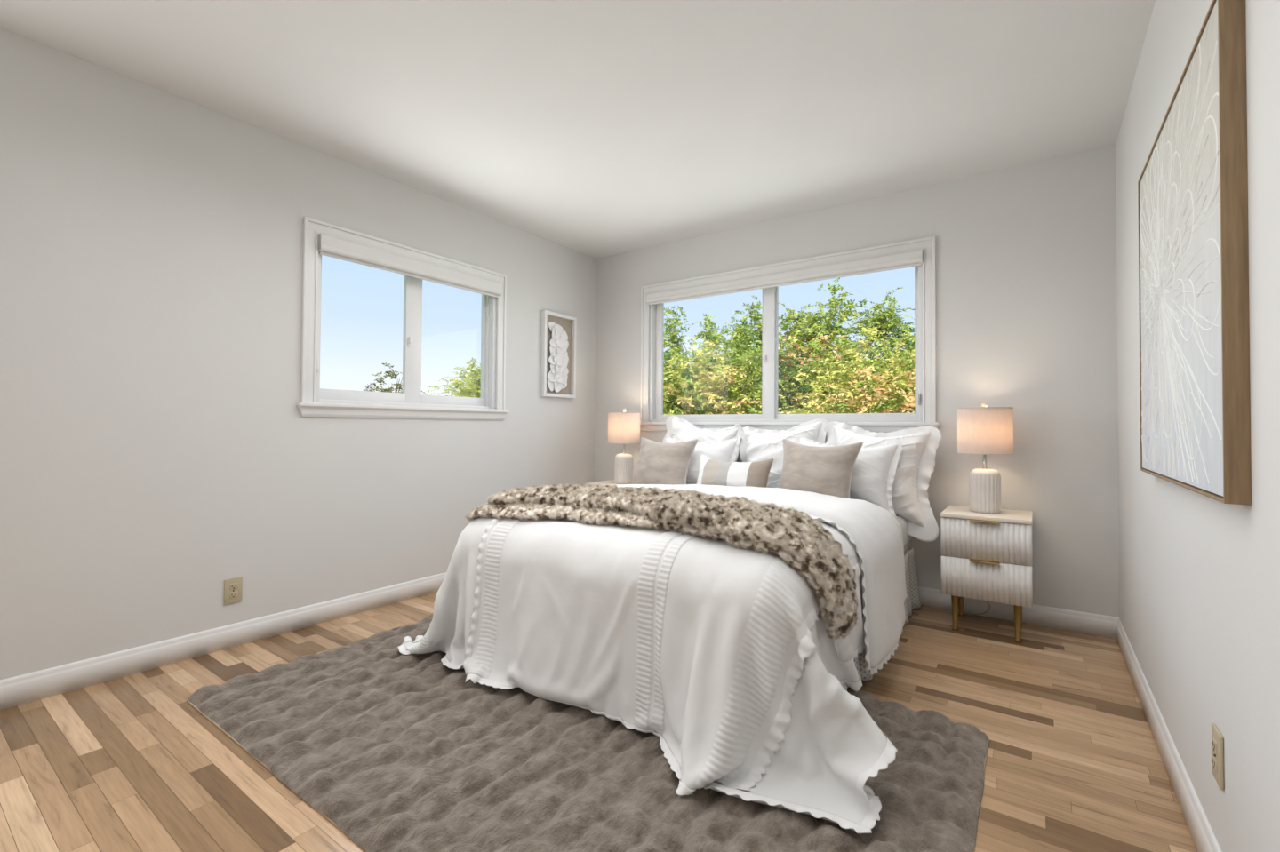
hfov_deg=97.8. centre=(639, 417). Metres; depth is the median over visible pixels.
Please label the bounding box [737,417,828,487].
euro sham
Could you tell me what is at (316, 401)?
window
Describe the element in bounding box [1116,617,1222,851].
baseboard
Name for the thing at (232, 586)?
socket
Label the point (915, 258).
roller blind
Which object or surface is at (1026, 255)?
wall
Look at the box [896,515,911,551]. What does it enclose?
mattress
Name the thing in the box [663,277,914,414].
autumn tree
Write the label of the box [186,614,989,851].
rug
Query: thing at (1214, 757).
socket
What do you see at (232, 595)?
socket
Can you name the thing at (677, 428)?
euro sham
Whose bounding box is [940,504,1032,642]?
nightstand
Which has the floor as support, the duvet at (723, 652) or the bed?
the bed
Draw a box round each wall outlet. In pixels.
[224,576,242,605]
[1211,723,1223,791]
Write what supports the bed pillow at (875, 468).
on the mattress
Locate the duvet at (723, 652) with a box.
[397,484,907,834]
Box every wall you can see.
[0,27,596,679]
[594,144,1119,617]
[1115,0,1279,851]
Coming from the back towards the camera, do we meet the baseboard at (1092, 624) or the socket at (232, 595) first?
the baseboard at (1092, 624)
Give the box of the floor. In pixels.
[0,592,1197,851]
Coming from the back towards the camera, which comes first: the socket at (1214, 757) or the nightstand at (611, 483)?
the nightstand at (611, 483)
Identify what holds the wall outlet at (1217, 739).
attached to the wall at (1199, 575)
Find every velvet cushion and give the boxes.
[631,437,698,485]
[777,439,863,498]
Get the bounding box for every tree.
[363,362,425,393]
[422,357,480,398]
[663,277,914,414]
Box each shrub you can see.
[663,330,793,415]
[778,312,915,414]
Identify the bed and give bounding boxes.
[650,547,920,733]
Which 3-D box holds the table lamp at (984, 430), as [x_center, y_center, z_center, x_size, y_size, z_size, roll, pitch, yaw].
[1.788,0.206,2.896,0.249,0.568,0.249,0,-1,35]
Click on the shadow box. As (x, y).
(558, 331)
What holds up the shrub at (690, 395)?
on the ground
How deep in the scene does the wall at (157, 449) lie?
2.45 m
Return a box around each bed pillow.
[662,436,740,484]
[794,436,903,519]
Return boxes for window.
[296,216,509,420]
[640,236,939,432]
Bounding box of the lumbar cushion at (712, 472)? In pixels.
[696,454,774,487]
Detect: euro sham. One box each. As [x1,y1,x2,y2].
[665,416,743,462]
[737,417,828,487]
[824,421,941,542]
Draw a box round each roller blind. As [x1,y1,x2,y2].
[318,233,502,297]
[646,249,923,304]
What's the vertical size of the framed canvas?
1.726 m
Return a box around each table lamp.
[608,408,640,484]
[957,402,1013,513]
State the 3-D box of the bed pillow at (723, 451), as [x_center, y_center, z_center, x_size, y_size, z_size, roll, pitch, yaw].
[0.374,0.345,3.725,0.598,0.433,0.271,0,-1,30]
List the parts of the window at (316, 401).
finger pull, sliding sash, sill, frame, fixed sash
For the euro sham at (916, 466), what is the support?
on the mattress
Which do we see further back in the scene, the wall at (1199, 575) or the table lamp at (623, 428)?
the table lamp at (623, 428)
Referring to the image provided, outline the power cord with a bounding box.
[943,600,990,615]
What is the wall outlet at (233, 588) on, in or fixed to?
attached to the wall at (157, 449)
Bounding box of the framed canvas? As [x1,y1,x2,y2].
[1137,0,1251,505]
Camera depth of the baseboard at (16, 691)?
2.44 m
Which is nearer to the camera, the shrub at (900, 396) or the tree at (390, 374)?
the shrub at (900, 396)
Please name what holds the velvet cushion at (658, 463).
on the mattress
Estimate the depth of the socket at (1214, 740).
1.23 m
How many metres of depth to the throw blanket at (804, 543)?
1.89 m
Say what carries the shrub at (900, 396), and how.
on the ground
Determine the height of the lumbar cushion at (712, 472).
0.260 m
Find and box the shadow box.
[540,310,576,398]
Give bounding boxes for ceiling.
[0,0,1155,258]
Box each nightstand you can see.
[585,480,631,487]
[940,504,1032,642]
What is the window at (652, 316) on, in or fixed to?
in the wall at (1026, 255)
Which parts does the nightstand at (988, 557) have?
leg, leg, drawer handle, drawer handle, drawer, panel, drawer, leg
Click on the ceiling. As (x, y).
(596, 129)
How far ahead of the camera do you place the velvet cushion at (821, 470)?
2.92 m
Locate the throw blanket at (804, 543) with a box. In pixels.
[464,483,859,662]
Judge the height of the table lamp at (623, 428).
0.568 m
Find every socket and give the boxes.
[229,583,238,590]
[229,592,237,599]
[1212,737,1217,756]
[1212,755,1217,774]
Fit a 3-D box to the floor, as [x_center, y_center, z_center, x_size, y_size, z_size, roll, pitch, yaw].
[-0.496,1.048,1.622,3.390,0.001,5.148,0,-1,35]
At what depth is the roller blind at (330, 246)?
3.23 m
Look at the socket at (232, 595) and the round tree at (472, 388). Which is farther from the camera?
the round tree at (472, 388)
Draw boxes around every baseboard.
[0,572,446,710]
[918,586,1118,639]
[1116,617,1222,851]
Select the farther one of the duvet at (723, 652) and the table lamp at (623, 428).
the table lamp at (623, 428)
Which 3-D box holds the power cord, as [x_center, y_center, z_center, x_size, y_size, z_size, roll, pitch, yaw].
[1.782,1.001,3.055,0.223,0.171,0.084,0,-1,35]

